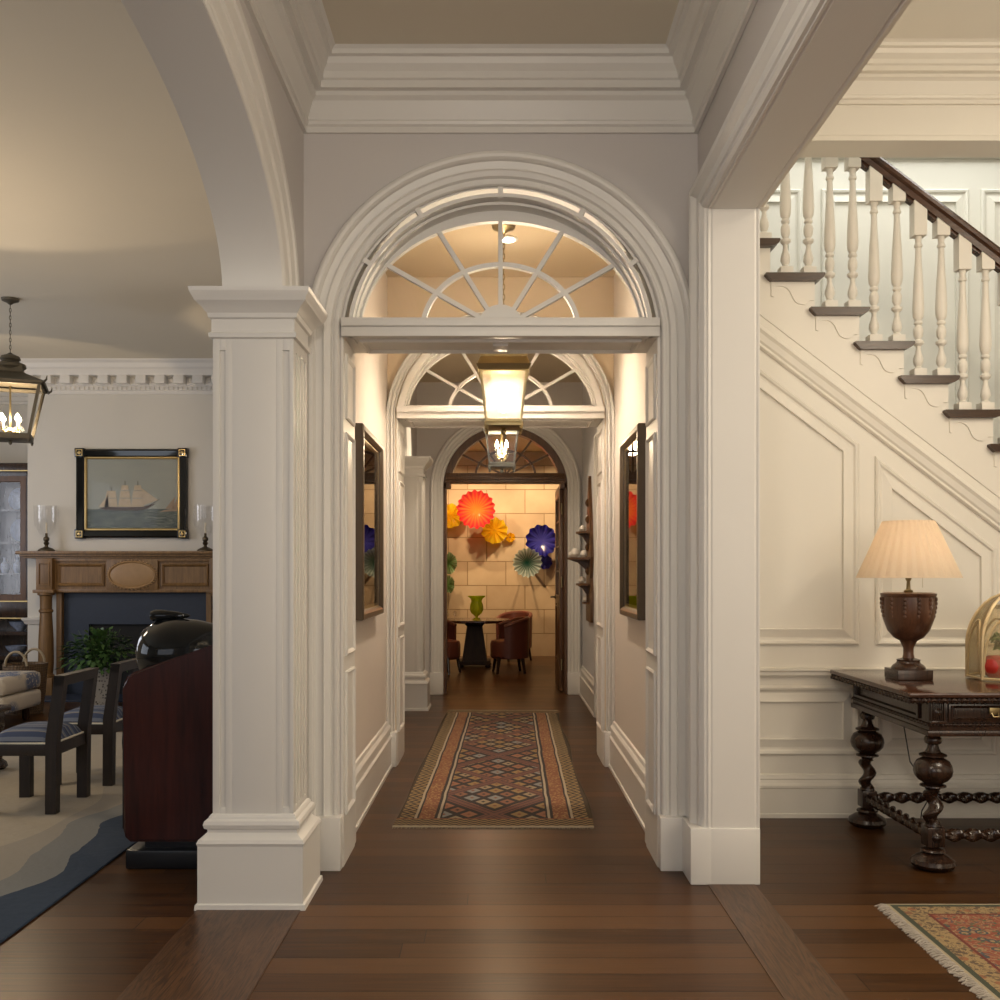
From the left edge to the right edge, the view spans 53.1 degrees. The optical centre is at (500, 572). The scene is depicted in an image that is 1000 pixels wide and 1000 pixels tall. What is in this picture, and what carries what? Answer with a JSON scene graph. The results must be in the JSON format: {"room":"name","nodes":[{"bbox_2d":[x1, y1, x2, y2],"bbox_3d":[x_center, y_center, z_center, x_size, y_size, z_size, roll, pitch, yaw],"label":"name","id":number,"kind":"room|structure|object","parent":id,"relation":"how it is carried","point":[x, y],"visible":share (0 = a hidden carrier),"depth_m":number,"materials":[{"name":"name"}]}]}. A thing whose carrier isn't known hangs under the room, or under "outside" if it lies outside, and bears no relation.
{"room":"house entrance hall","nodes":[
{"label":"house entrance hall","id":0,"kind":"room"},
{"bbox_2d":[0,405,27,462],"bbox_3d":[-4.035,-0.500,11.425,5.930,3.600,0.150,0,0,0],"label":"wall","id":1,"kind":"structure","parent":0,"point":[16,452],"depth_m":11.35,"materials":[{"name":"paint"}]},
{"bbox_2d":[0,358,212,404],"bbox_3d":[-4.025,-2.080,10.915,5.850,0.340,0.870,0,0,0],"label":"trim","id":2,"kind":"structure","parent":1,"relation":"attached to","point":[36,367],"depth_m":10.54,"materials":[{"name":"white paint"}]},
{"bbox_2d":[94,667,108,704],"bbox_3d":[-3.900,1.105,9.720,0.260,0.350,0.260,0,0,0],"label":"pot","id":3,"kind":"object","parent":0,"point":[102,680],"depth_m":9.62,"materials":[{"name":"ceramic"}]},
{"bbox_2d":[0,0,221,357],"bbox_3d":[-4.000,-2.325,4.850,6.000,0.150,13.500,0,0,0],"label":"ceiling","id":4,"kind":"structure","parent":0,"point":[107,224],"depth_m":5.96,"materials":[{"name":"paint"}]},
{"bbox_2d":[0,296,51,445],"bbox_3d":[-4.020,-1.649,8.200,0.596,1.199,0.596,0,0,-21],"label":"hanging lantern","id":5,"kind":"object","parent":4,"relation":"hanging from","point":[13,378],"visible":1,"depth_m":8.15,"materials":[{"name":"brown metal"}]},
{"bbox_2d":[28,394,212,674],"bbox_3d":[-3.065,-0.500,11.050,3.990,3.600,0.700,0,0,0],"label":"wall","id":6,"kind":"structure","parent":0,"point":[67,422],"depth_m":10.70,"materials":[{"name":"paint"}]},
{"bbox_2d":[74,448,188,538],"bbox_3d":[-3.933,-0.848,10.660,1.195,0.965,0.080,0,0,0],"label":"painting","id":7,"kind":"object","parent":6,"relation":"attached to","point":[121,493],"visible":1,"depth_m":10.69,"materials":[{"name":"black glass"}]},
{"bbox_2d":[239,0,303,285],"bbox_3d":[-0.975,-0.510,1.260,0.210,3.620,6.320,0,0,0],"label":"wall","id":8,"kind":"structure","parent":0,"point":[290,133],"depth_m":4.12,"materials":[{"name":"grey paint"}]},
{"bbox_2d":[121,0,281,285],"bbox_3d":[-0.975,-1.239,2.645,0.234,0.878,2.606,0,0,0],"label":"trim","id":9,"kind":"structure","parent":8,"relation":"attached to","point":[181,38],"depth_m":3.45,"materials":[{"name":"white paint"}]},
{"bbox_2d":[203,0,299,285],"bbox_3d":[-0.849,-1.395,2.645,0.042,0.990,3.030,0,0,0],"label":"trim","id":10,"kind":"structure","parent":8,"relation":"attached to","point":[228,19],"depth_m":3.51,"materials":[{"name":"white paint"}]},
{"bbox_2d":[244,0,756,133],"bbox_3d":[0.000,-2.095,1.310,1.740,0.310,6.220,0,0,0],"label":"trim","id":11,"kind":"structure","parent":8,"relation":"attached to","point":[329,87],"depth_m":4.31,"materials":[{"name":"white paint"}]},
{"bbox_2d":[355,272,386,758],"bbox_3d":[-0.920,-0.450,5.763,0.310,3.500,2.015,0,0,0],"label":"wall","id":12,"kind":"structure","parent":0,"point":[371,369],"depth_m":6.02,"materials":[{"name":"paint"}]},
{"bbox_2d":[355,423,383,620],"bbox_3d":[-0.740,-0.268,5.675,0.050,1.031,0.910,0,0,0],"label":"framed picture","id":13,"kind":"object","parent":12,"relation":"attached to","point":[369,451],"visible":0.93,"depth_m":5.69,"materials":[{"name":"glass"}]},
{"bbox_2d":[356,721,391,831],"bbox_3d":[-0.744,1.145,5.760,0.042,0.310,2.000,0,0,0],"label":"baseboard","id":14,"kind":"structure","parent":12,"relation":"attached to","point":[373,765],"depth_m":5.72,"materials":[{"name":"white paint"}]},
{"bbox_2d":[410,386,416,455],"bbox_3d":[-0.990,-0.450,8.965,0.180,3.500,3.590,0,0,0],"label":"wall","id":15,"kind":"structure","parent":0,"point":[414,396],"depth_m":10.47,"materials":[{"name":"grey paint"}]},
{"bbox_2d":[406,427,410,455],"bbox_3d":[-0.879,-1.381,8.525,0.042,0.961,2.272,0,0,0],"label":"trim","id":16,"kind":"structure","parent":15,"relation":"attached to","point":[408,429],"depth_m":9.53,"materials":[{"name":"white paint"}]},
{"bbox_2d":[417,382,581,677],"bbox_3d":[0.000,-0.450,10.875,2.120,3.500,0.250,0,0,0],"label":"wall","id":17,"kind":"structure","parent":0,"point":[430,441],"depth_m":10.75,"materials":[{"name":"grey paint"}]},
{"bbox_2d":[430,428,579,694],"bbox_3d":[0.053,-0.205,10.717,1.620,3.010,0.066,0,0,0],"label":"trim","id":18,"kind":"structure","parent":17,"relation":"attached to","point":[459,437],"depth_m":10.71,"materials":[{"name":"white paint"}]},
{"bbox_2d":[443,429,567,693],"bbox_3d":[0.053,-0.142,10.815,1.340,2.885,0.190,0,0,0],"label":"door frame","id":19,"kind":"structure","parent":17,"relation":"attached to","point":[560,478],"depth_m":10.75,"materials":[{"name":"brown wood"}]},
{"bbox_2d":[550,487,563,690],"bbox_3d":[0.635,0.165,11.350,0.109,2.250,0.901,0,0,0],"label":"door","id":20,"kind":"structure","parent":17,"relation":"in","point":[559,493],"depth_m":10.93,"materials":[{"name":"brown wood"}]},
{"bbox_2d":[0,656,999,999],"bbox_3d":[-0.500,1.360,7.100,13.400,0.120,18.200,0,0,0],"label":"floor","id":21,"kind":"structure","parent":0,"point":[417,913],"depth_m":3.81,"materials":[{"name":"brown wood"}]},
{"bbox_2d":[0,463,27,670],"bbox_3d":[-5.840,0.050,11.113,1.460,2.500,0.454,0,0,0],"label":"display cabinet","id":22,"kind":"object","parent":21,"relation":"on","point":[13,586],"visible":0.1,"depth_m":10.98,"materials":[{"name":"brown wood"}]},
{"bbox_2d":[8,488,19,508],"bbox_3d":[-5.400,-0.825,11.230,0.264,0.264,0.020,0,0,0],"label":"plate","id":23,"kind":"object","parent":22,"relation":"on","point":[14,497],"visible":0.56,"depth_m":11.22,"materials":[{"name":"white ceramic"}]},
{"bbox_2d":[10,519,19,541],"bbox_3d":[-5.380,-0.481,11.230,0.264,0.264,0.020,0,0,0],"label":"plate","id":24,"kind":"object","parent":22,"relation":"on","point":[15,527],"visible":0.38,"depth_m":11.23,"materials":[{"name":"white ceramic"}]},
{"bbox_2d":[5,645,26,654],"bbox_3d":[-5.380,0.858,11.120,0.240,0.100,0.236,0,0,0],"label":"bowl","id":25,"kind":"object","parent":22,"relation":"on","point":[10,648],"visible":0.73,"depth_m":11.05,"materials":[{"name":"ceramic"}]},
{"bbox_2d":[9,621,26,630],"bbox_3d":[-5.340,0.588,11.120,0.240,0.100,0.236,0,0,0],"label":"bowl","id":26,"kind":"object","parent":22,"relation":"on","point":[18,625],"visible":0.84,"depth_m":11.05,"materials":[{"name":"ceramic"}]},
{"bbox_2d":[0,671,40,719],"bbox_3d":[-4.750,1.085,8.600,1.300,0.430,0.700,0,0,0],"label":"ottoman","id":27,"kind":"object","parent":21,"relation":"on","point":[16,687],"visible":0.87,"depth_m":8.60,"materials":[{"name":"fabric"}]},
{"bbox_2d":[0,671,40,695],"bbox_3d":[-4.750,0.948,8.600,1.300,0.155,0.700,0,0,0],"label":"cushion","id":28,"kind":"object","parent":27,"relation":"on","point":[12,683],"depth_m":8.59,"materials":[{"name":"fabric"}]},
{"bbox_2d":[0,689,40,713],"bbox_3d":[-4.750,1.105,8.600,1.300,0.150,0.700,0,0,0],"label":"cushion","id":29,"kind":"object","parent":27,"relation":"on","point":[21,699],"depth_m":8.58,"materials":[{"name":"fabric"}]},
{"bbox_2d":[2,648,47,714],"bbox_3d":[-4.420,1.004,9.300,0.390,0.592,0.390,0,0,0],"label":"wicker basket","id":30,"kind":"object","parent":21,"relation":"on","point":[41,667],"visible":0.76,"depth_m":9.23,"materials":[{"name":"wicker"}]},
{"bbox_2d":[0,732,136,943],"bbox_3d":[-4.150,1.294,5.480,4.800,0.011,5.240,0,0,0],"label":"rug","id":31,"kind":"object","parent":21,"relation":"on","point":[44,857],"visible":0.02,"depth_m":4.89,"materials":[{"name":"beige fabric"}]},
{"bbox_2d":[0,704,10,769],"bbox_3d":[-3.720,1.079,6.330,0.960,0.417,0.600,0,0,0],"label":"coffee table","id":32,"kind":"object","parent":31,"relation":"on","point":[3,707],"visible":0.68,"depth_m":6.56,"materials":[{"name":"brown wood"}]},
{"bbox_2d":[0,668,98,813],"bbox_3d":[-2.542,0.917,5.560,0.436,0.740,0.454,0,0,0],"label":"dining chair","id":33,"kind":"object","parent":31,"relation":"on","point":[53,737],"visible":1,"depth_m":5.41,"materials":[{"name":"brown wood"}]},
{"bbox_2d":[0,721,81,742],"bbox_3d":[-2.570,0.875,5.560,0.354,0.075,0.412,0,0,0],"label":"seat cushion","id":34,"kind":"object","parent":33,"relation":"on","point":[30,732],"depth_m":5.40,"materials":[{"name":"blue fabric"}]},
{"bbox_2d":[60,658,138,785],"bbox_3d":[-2.517,0.917,6.270,0.436,0.740,0.454,0,0,0],"label":"dining chair","id":35,"kind":"object","parent":31,"relation":"on","point":[107,718],"visible":0.43,"depth_m":6.05,"materials":[{"name":"brown wood"}]},
{"bbox_2d":[63,705,121,722],"bbox_3d":[-2.545,0.875,6.270,0.354,0.075,0.412,0,0,0],"label":"seat cushion","id":36,"kind":"object","parent":35,"relation":"on","point":[101,714],"depth_m":6.09,"materials":[{"name":"blue fabric"}]},
{"bbox_2d":[54,626,135,704],"bbox_3d":[-3.872,0.901,9.719,0.904,0.757,0.711,0,0,0],"label":"potted fern","id":37,"kind":"object","parent":21,"relation":"on","point":[97,647],"visible":0.88,"depth_m":9.62,"materials":[{"name":"green plant"}]},
{"bbox_2d":[15,551,212,701],"bbox_3d":[-3.880,0.535,10.375,2.400,1.530,0.650,0,0,0],"label":"fireplace","id":38,"kind":"object","parent":21,"relation":"on","point":[120,590],"visible":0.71,"depth_m":10.56,"materials":[{"name":"brown wood"}]},
{"bbox_2d":[38,523,54,550],"bbox_3d":[-4.800,-0.471,10.570,0.256,0.480,0.256,0,0,0],"label":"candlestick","id":39,"kind":"object","parent":38,"relation":"on","point":[46,538],"visible":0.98,"depth_m":10.55,"materials":[{"name":"brown metal"}]},
{"bbox_2d":[15,551,212,558],"bbox_3d":[-3.880,-0.193,10.580,2.400,0.075,0.240,0,0,0],"label":"shelf","id":40,"kind":"object","parent":38,"relation":"attached to","point":[27,554],"depth_m":10.49,"materials":[{"name":"brown wood"}]},
{"bbox_2d":[197,523,212,550],"bbox_3d":[-3.120,-0.471,10.570,0.256,0.480,0.256,0,0,0],"label":"candlestick","id":41,"kind":"object","parent":38,"relation":"on","point":[205,538],"visible":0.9,"depth_m":10.55,"materials":[{"name":"brown metal"}]},
{"bbox_2d":[122,610,212,868],"bbox_3d":[-1.413,0.734,4.560,0.527,1.133,0.360,0,0,0],"label":"loudspeaker","id":42,"kind":"object","parent":21,"relation":"on","point":[167,703],"visible":0.79,"depth_m":4.38,"materials":[{"name":"brown wood"}]},
{"bbox_2d":[122,686,123,828],"bbox_3d":[-1.660,0.815,4.560,0.034,0.630,0.300,0,0,0],"label":"grille","id":43,"kind":"object","parent":42,"relation":"attached to","point":[123,686],"depth_m":4.41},
{"bbox_2d":[116,910,299,999],"bbox_3d":[-0.970,1.308,1.100,0.400,0.023,6.000,0,0,0],"label":"trim","id":44,"kind":"structure","parent":21,"relation":"attached to","point":[215,954],"depth_m":3.38,"materials":[{"name":"brown wood"}]},
{"bbox_2d":[188,286,327,910],"bbox_3d":[-0.966,0.100,4.043,0.464,2.400,0.423,0,0,0],"label":"column","id":45,"kind":"structure","parent":21,"relation":"on","point":[259,849],"depth_m":3.90,"materials":[{"name":"white paint"}]},
{"bbox_2d":[404,456,432,710],"bbox_3d":[-0.917,0.100,9.615,0.513,2.400,0.418,0,0,0],"label":"column","id":46,"kind":"structure","parent":21,"relation":"on","point":[417,683],"depth_m":9.48,"materials":[{"name":"white paint"}]},
{"bbox_2d":[447,620,460,674],"bbox_3d":[-0.776,0.934,12.956,0.524,0.737,0.557,0,0,20],"label":"armchair","id":47,"kind":"object","parent":21,"relation":"on","point":[453,645],"visible":0.16,"depth_m":12.85,"materials":[{"name":"brown leather"}]},
{"bbox_2d":[447,618,507,667],"bbox_3d":[-0.360,0.973,13.950,1.100,0.655,1.046,0,0,0],"label":"dining table","id":48,"kind":"object","parent":21,"relation":"on","point":[474,652],"visible":0.76,"depth_m":13.80,"materials":[{"name":"brown wood"}]},
{"bbox_2d":[468,596,484,619],"bbox_3d":[-0.330,0.479,13.800,0.244,0.330,0.240,0,0,0],"label":"glass vase","id":49,"kind":"object","parent":48,"relation":"on","point":[476,606],"visible":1,"depth_m":13.74,"materials":[{"name":"glass"}]},
{"bbox_2d":[392,710,593,828],"bbox_3d":[-0.007,1.294,7.260,1.048,0.009,4.381,0,0,1],"label":"rug","id":50,"kind":"object","parent":21,"relation":"on","point":[480,769],"visible":1,"depth_m":6.34,"materials":[{"name":"fabric"}]},
{"bbox_2d":[490,616,529,673],"bbox_3d":[0.127,0.934,13.052,0.524,0.737,0.557,0,0,-9],"label":"armchair","id":51,"kind":"object","parent":21,"relation":"on","point":[513,641],"visible":1,"depth_m":12.85,"materials":[{"name":"brown leather"}]},
{"bbox_2d":[496,611,532,660],"bbox_3d":[0.208,0.934,14.815,0.557,0.737,0.524,0,0,29],"label":"armchair","id":52,"kind":"object","parent":21,"relation":"on","point":[511,614],"visible":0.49,"depth_m":14.87,"materials":[{"name":"brown leather"}]},
{"bbox_2d":[708,884,848,999],"bbox_3d":[0.963,1.308,1.200,0.195,0.023,6.200,0,0,0],"label":"trim","id":53,"kind":"structure","parent":21,"relation":"in","point":[792,968],"depth_m":3.47,"materials":[{"name":"brown wood"}]},
{"bbox_2d":[760,157,999,466],"bbox_3d":[3.220,-0.788,5.897,4.151,4.162,1.205,0,0,0],"label":"staircase","id":54,"kind":"structure","parent":21,"relation":"on","point":[967,240],"depth_m":5.34,"materials":[{"name":"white wood"}]},
{"bbox_2d":[830,670,999,872],"bbox_3d":[2.518,0.905,4.768,1.565,0.790,1.035,0,0,0],"label":"side table","id":55,"kind":"object","parent":21,"relation":"on","point":[953,703],"visible":1,"depth_m":4.42,"materials":[{"name":"brown wood"}]},
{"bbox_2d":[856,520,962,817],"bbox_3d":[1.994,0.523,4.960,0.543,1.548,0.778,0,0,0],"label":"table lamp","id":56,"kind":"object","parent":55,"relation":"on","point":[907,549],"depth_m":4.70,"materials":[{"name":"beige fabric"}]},
{"bbox_2d":[904,578,922,592],"bbox_3d":[1.966,-0.079,4.810,0.112,0.346,0.043,0,0,0],"label":"socket","id":57,"kind":"object","parent":56,"relation":"attached to","point":[908,589],"depth_m":4.80,"materials":[{"name":"gold metal"}]},
{"bbox_2d":[965,593,999,681],"bbox_3d":[2.465,0.284,4.800,0.394,0.446,0.394,0,0,0],"label":"glass terrarium","id":58,"kind":"object","parent":55,"relation":"on","point":[975,653],"visible":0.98,"depth_m":4.87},
{"bbox_2d":[985,655,999,677],"bbox_3d":[2.340,0.444,4.730,0.124,0.108,0.124,0,0,0],"label":"ball","id":59,"kind":"object","parent":58,"relation":"in","point":[992,664],"visible":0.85,"depth_m":4.69,"materials":[{"name":"ceramic"}]},
{"bbox_2d":[989,630,999,649],"bbox_3d":[2.370,0.322,4.759,0.093,0.094,0.126,0,0,0],"label":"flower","id":60,"kind":"object","parent":58,"relation":"in","point":[996,636],"visible":0.97,"depth_m":4.76,"materials":[{"name":"green plant"}]},
{"bbox_2d":[875,903,999,999],"bbox_3d":[2.677,1.293,3.005,2.447,0.012,1.800,0,0,0],"label":"rug","id":61,"kind":"object","parent":21,"relation":"on","point":[965,938],"visible":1,"depth_m":3.56,"materials":[{"name":"multicoloured fabric"}]},
{"bbox_2d":[322,0,678,43],"bbox_3d":[0.000,-2.325,1.270,1.840,0.150,6.340,0,0,0],"label":"ceiling","id":62,"kind":"structure","parent":0,"point":[350,21],"depth_m":4.07,"materials":[{"name":"paint"}]},
{"bbox_2d":[387,277,613,730],"bbox_3d":[0.000,-0.450,6.970,2.120,3.500,0.420,0,0,0],"label":"wall","id":63,"kind":"structure","parent":0,"point":[405,298],"depth_m":6.76,"materials":[{"name":"beige paint"}]},
{"bbox_2d":[386,311,614,766],"bbox_3d":[0.000,-0.232,6.736,1.544,3.064,0.088,0,0,0],"label":"trim","id":64,"kind":"structure","parent":63,"relation":"attached to","point":[396,385],"depth_m":6.73,"materials":[{"name":"white paint"}]},
{"bbox_2d":[396,355,604,764],"bbox_3d":[0.000,-0.204,6.970,1.408,3.009,0.426,0,0,0],"label":"trim","id":65,"kind":"structure","parent":63,"relation":"attached to","point":[400,438],"depth_m":6.94,"materials":[{"name":"white paint"}]},
{"bbox_2d":[396,406,604,427],"bbox_3d":[0.000,-1.073,6.946,1.400,0.095,0.461,0,0,0],"label":"trim","id":66,"kind":"structure","parent":63,"relation":"attached to","point":[415,416],"depth_m":6.73,"materials":[{"name":"white paint"}]},
{"bbox_2d":[398,354,602,421],"bbox_3d":[0.000,-1.370,6.822,1.394,0.660,0.165,0,0,0],"label":"fanlight","id":67,"kind":"object","parent":63,"relation":"attached to","point":[425,362],"visible":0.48,"depth_m":6.87,"materials":[{"name":"white paint"}]},
{"bbox_2d":[386,224,614,276],"bbox_3d":[-0.025,-2.075,5.810,2.050,0.150,2.180,0,0,0],"label":"ceiling","id":68,"kind":"structure","parent":0,"point":[474,245],"depth_m":6.32,"materials":[{"name":"beige paint"}]},
{"bbox_2d":[476,224,530,434],"bbox_3d":[0.018,-1.397,5.750,0.308,1.204,0.308,0,0,0],"label":"hanging lantern","id":69,"kind":"object","parent":68,"relation":"hanging from","point":[503,367],"visible":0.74,"depth_m":5.64,"materials":[{"name":"gold metal"}]},
{"bbox_2d":[419,354,581,381],"bbox_3d":[-0.320,-2.125,8.950,2.640,0.150,3.900,0,0,0],"label":"ceiling","id":70,"kind":"structure","parent":0,"point":[453,367],"depth_m":10.07,"materials":[{"name":"beige paint"}]},
{"bbox_2d":[483,428,518,472],"bbox_3d":[0.010,-1.417,7.850,0.298,1.264,0.298,0,0,0],"label":"hanging lantern","id":71,"kind":"object","parent":70,"relation":"hanging from","point":[501,465],"visible":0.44,"depth_m":7.80,"materials":[{"name":"grey metal"}]},
{"bbox_2d":[304,134,697,813],"bbox_3d":[0.000,-0.510,4.590,2.120,3.620,0.340,0,0,0],"label":"wall","id":72,"kind":"structure","parent":0,"point":[659,172],"depth_m":4.42,"materials":[{"name":"grey paint"}]},
{"bbox_2d":[307,150,688,870],"bbox_3d":[0.000,-0.275,4.396,1.714,3.149,0.088,0,0,0],"label":"trim","id":73,"kind":"structure","parent":72,"relation":"attached to","point":[432,181],"depth_m":4.38,"materials":[{"name":"white paint"}]},
{"bbox_2d":[341,187,659,866],"bbox_3d":[0.000,-0.204,4.590,1.408,3.009,0.346,0,0,0],"label":"trim","id":74,"kind":"structure","parent":72,"relation":"attached to","point":[348,369],"depth_m":4.47,"materials":[{"name":"white paint"}]},
{"bbox_2d":[348,186,652,343],"bbox_3d":[0.000,-1.374,4.482,1.344,0.668,0.165,0,0,0],"label":"fanlight","id":75,"kind":"object","parent":72,"relation":"attached to","point":[500,208],"visible":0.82,"depth_m":4.53,"materials":[{"name":"white paint"}]},
{"bbox_2d":[341,317,659,353],"bbox_3d":[0.000,-1.073,4.566,1.400,0.095,0.381,0,0,0],"label":"trim","id":76,"kind":"structure","parent":72,"relation":"attached to","point":[373,335],"depth_m":4.39,"materials":[{"name":"white paint"}]},
{"bbox_2d":[447,452,558,655],"bbox_3d":[0.000,-0.350,15.745,6.400,3.300,0.150,0,0,0],"label":"wall","id":77,"kind":"structure","parent":0,"point":[484,568],"depth_m":15.67,"materials":[{"name":"stone"}]},
{"bbox_2d":[447,552,456,573],"bbox_3d":[-0.832,-0.152,15.416,0.233,0.342,0.476,0,0,-17],"label":"flower","id":78,"kind":"object","parent":77,"relation":"attached to","point":[451,559],"visible":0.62,"depth_m":15.29,"materials":[{"name":"green glass"}]},
{"bbox_2d":[447,503,459,527],"bbox_3d":[-0.770,-0.886,15.557,0.388,0.388,0.225,0,0,0],"label":"flower","id":79,"kind":"object","parent":77,"relation":"attached to","point":[453,520],"visible":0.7,"depth_m":15.52,"materials":[{"name":"yellow glass"}]},
{"bbox_2d":[456,490,494,528],"bbox_3d":[-0.373,-0.964,15.392,0.594,0.600,0.556,0,0,0],"label":"flower","id":80,"kind":"object","parent":77,"relation":"attached to","point":[475,508],"visible":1,"depth_m":15.19,"materials":[{"name":"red glass"}]},
{"bbox_2d":[481,517,507,543],"bbox_3d":[-0.092,-0.659,15.459,0.316,0.414,0.361,0,0,42],"label":"flower","id":81,"kind":"object","parent":77,"relation":"attached to","point":[495,532],"visible":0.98,"depth_m":15.49,"materials":[{"name":"yellow glass"}]},
{"bbox_2d":[513,548,541,577],"bbox_3d":[0.406,-0.155,15.351,0.449,0.451,0.638,0,0,0],"label":"flower","id":82,"kind":"object","parent":77,"relation":"attached to","point":[527,562],"visible":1,"depth_m":15.09,"materials":[{"name":"green glass"}]},
{"bbox_2d":[526,525,554,556],"bbox_3d":[0.630,-0.498,15.475,0.490,0.490,0.390,0,0,0],"label":"flower","id":83,"kind":"object","parent":77,"relation":"attached to","point":[541,539],"visible":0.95,"depth_m":15.36,"materials":[{"name":"blue glass"}]},
{"bbox_2d":[540,555,551,568],"bbox_3d":[0.692,-0.171,15.598,0.225,0.225,0.144,0,0,0],"label":"flower","id":84,"kind":"object","parent":77,"relation":"attached to","point":[546,561],"visible":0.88,"depth_m":15.57,"materials":[{"name":"blue glass"}]},
{"bbox_2d":[467,435,543,451],"bbox_3d":[0.000,-1.975,13.350,6.400,0.150,4.900,0,0,0],"label":"ceiling","id":85,"kind":"structure","parent":0,"point":[522,443],"depth_m":14.90,"materials":[{"name":"beige paint"}]},
{"bbox_2d":[582,382,596,677],"bbox_3d":[0.970,-0.450,8.965,0.180,3.500,3.590,0,0,0],"label":"wall","id":86,"kind":"structure","parent":0,"point":[588,434],"depth_m":10.23,"materials":[{"name":"white paint"}]},
{"bbox_2d":[566,476,593,622],"bbox_3d":[0.760,-0.235,9.700,0.240,1.410,0.560,0,0,0],"label":"wall shelf","id":87,"kind":"object","parent":86,"relation":"attached to","point":[587,562],"visible":0.99,"depth_m":9.59,"materials":[{"name":"brown wood"}]},
{"bbox_2d":[579,665,593,716],"bbox_3d":[0.859,1.145,9.885,0.042,0.310,1.730,0,0,0],"label":"baseboard","id":88,"kind":"structure","parent":86,"relation":"attached to","point":[586,693],"depth_m":9.80,"materials":[{"name":"white paint"}]},
{"bbox_2d":[594,433,596,717],"bbox_3d":[0.861,0.030,8.340,0.038,2.539,1.379,0,0,0],"label":"trim","id":89,"kind":"structure","parent":86,"relation":"attached to","point":[595,476],"depth_m":8.97,"materials":[{"name":"white paint"}]},
{"bbox_2d":[614,272,645,758],"bbox_3d":[0.920,-0.450,5.763,0.310,3.500,2.015,0,0,0],"label":"wall","id":90,"kind":"structure","parent":0,"point":[629,369],"depth_m":5.98,"materials":[{"name":"paint"}]},
{"bbox_2d":[609,721,644,831],"bbox_3d":[0.744,1.145,5.760,0.042,0.310,2.000,0,0,0],"label":"baseboard","id":91,"kind":"structure","parent":90,"relation":"attached to","point":[627,765],"depth_m":5.72,"materials":[{"name":"white paint"}]},
{"bbox_2d":[619,423,645,620],"bbox_3d":[0.740,-0.268,5.620,0.050,1.031,0.800,0,0,0],"label":"framed picture","id":92,"kind":"object","parent":90,"relation":"attached to","point":[632,447],"visible":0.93,"depth_m":5.60,"materials":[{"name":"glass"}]},
{"bbox_2d":[682,816,759,884],"bbox_3d":[0.938,1.183,4.287,0.291,0.235,0.245,0,0,0],"label":"trim","id":93,"kind":"structure","parent":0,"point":[709,855],"depth_m":4.17,"materials":[{"name":"white paint"}]},
{"bbox_2d":[698,0,783,173],"bbox_3d":[0.974,-0.510,1.260,0.204,3.620,6.320,0,0,0],"label":"wall","id":94,"kind":"structure","parent":0,"point":[764,13],"depth_m":3.68,"materials":[{"name":"grey paint"}]},
{"bbox_2d":[689,0,824,827],"bbox_3d":[0.839,-0.169,1.890,0.066,2.938,4.804,0,0,0],"label":"trim","id":95,"kind":"structure","parent":94,"relation":"attached to","point":[794,18],"depth_m":4.18,"materials":[{"name":"white paint"}]},
{"bbox_2d":[759,209,759,827],"bbox_3d":[1.088,-0.169,1.890,0.023,2.938,4.804,0,0,0],"label":"trim","id":96,"kind":"structure","parent":94,"relation":"attached to","point":[759,209],"depth_m":4.18,"materials":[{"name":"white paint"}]},
{"bbox_2d":[708,0,906,827],"bbox_3d":[0.973,-0.114,1.890,0.214,2.828,4.584,0,0,0],"label":"trim","id":97,"kind":"structure","parent":94,"relation":"attached to","point":[843,33],"depth_m":4.17,"materials":[{"name":"white paint"}]},
{"bbox_2d":[761,0,911,206],"bbox_3d":[1.088,-2.065,1.140,0.024,1.070,6.080,0,0,0],"label":"wall","id":98,"kind":"structure","parent":0,"point":[908,2],"depth_m":3.18,"materials":[{"name":"beige paint"}]},
{"bbox_2d":[760,248,999,773],"bbox_3d":[3.166,-0.217,5.917,4.152,3.034,1.167,0,0,0],"label":"wall","id":99,"kind":"structure","parent":0,"point":[801,470],"depth_m":5.33,"materials":[{"name":"beige paint"}]},
{"bbox_2d":[760,311,999,754],"bbox_3d":[2.900,-0.153,5.313,3.521,2.827,0.040,0,0,0],"label":"trim","id":100,"kind":"structure","parent":99,"relation":"attached to","point":[887,479],"depth_m":5.32,"materials":[{"name":"beige paint"}]},
{"bbox_2d":[760,774,999,817],"bbox_3d":[3.020,1.185,5.318,3.760,0.230,0.030,0,0,0],"label":"baseboard","id":101,"kind":"structure","parent":99,"relation":"attached to","point":[781,795],"depth_m":5.31,"materials":[{"name":"beige paint"}]},
{"bbox_2d":[760,159,999,443],"bbox_3d":[3.525,-1.100,6.550,4.950,4.800,0.300,0,0,0],"label":"wall","id":102,"kind":"structure","parent":0,"point":[974,175],"depth_m":6.52,"materials":[{"name":"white paint"}]},
{"bbox_2d":[767,157,999,443],"bbox_3d":[3.520,-1.171,6.470,4.760,3.299,0.100,0,0,0],"label":"trim","id":103,"kind":"structure","parent":102,"relation":"attached to","point":[960,197],"depth_m":6.51,"materials":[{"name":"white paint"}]},
{"bbox_2d":[800,105,999,156],"bbox_3d":[3.510,-2.805,4.983,4.880,1.390,0.186,0,0,0],"label":"wall header","id":104,"kind":"structure","parent":0,"point":[844,119],"depth_m":4.89,"materials":[{"name":"beige paint"}]},
{"bbox_2d":[811,135,999,141],"bbox_3d":[3.495,-2.125,4.884,4.810,0.030,0.012,0,0,0],"label":"trim","id":105,"kind":"structure","parent":104,"relation":"attached to","point":[817,138],"depth_m":4.88,"materials":[{"name":"beige paint"}]},
{"bbox_2d":[837,38,999,104],"bbox_3d":[3.495,-2.404,4.802,4.810,0.232,0.176,0,0,0],"label":"trim","id":106,"kind":"structure","parent":104,"relation":"attached to","point":[902,71],"depth_m":4.82,"materials":[{"name":"beige paint"}]},
{"bbox_2d":[885,0,999,37],"bbox_3d":[3.510,-2.610,1.590,4.980,0.180,6.980,0,0,0],"label":"ceiling","id":107,"kind":"structure","parent":0,"point":[921,18],"depth_m":4.56,"materials":[{"name":"beige paint"}]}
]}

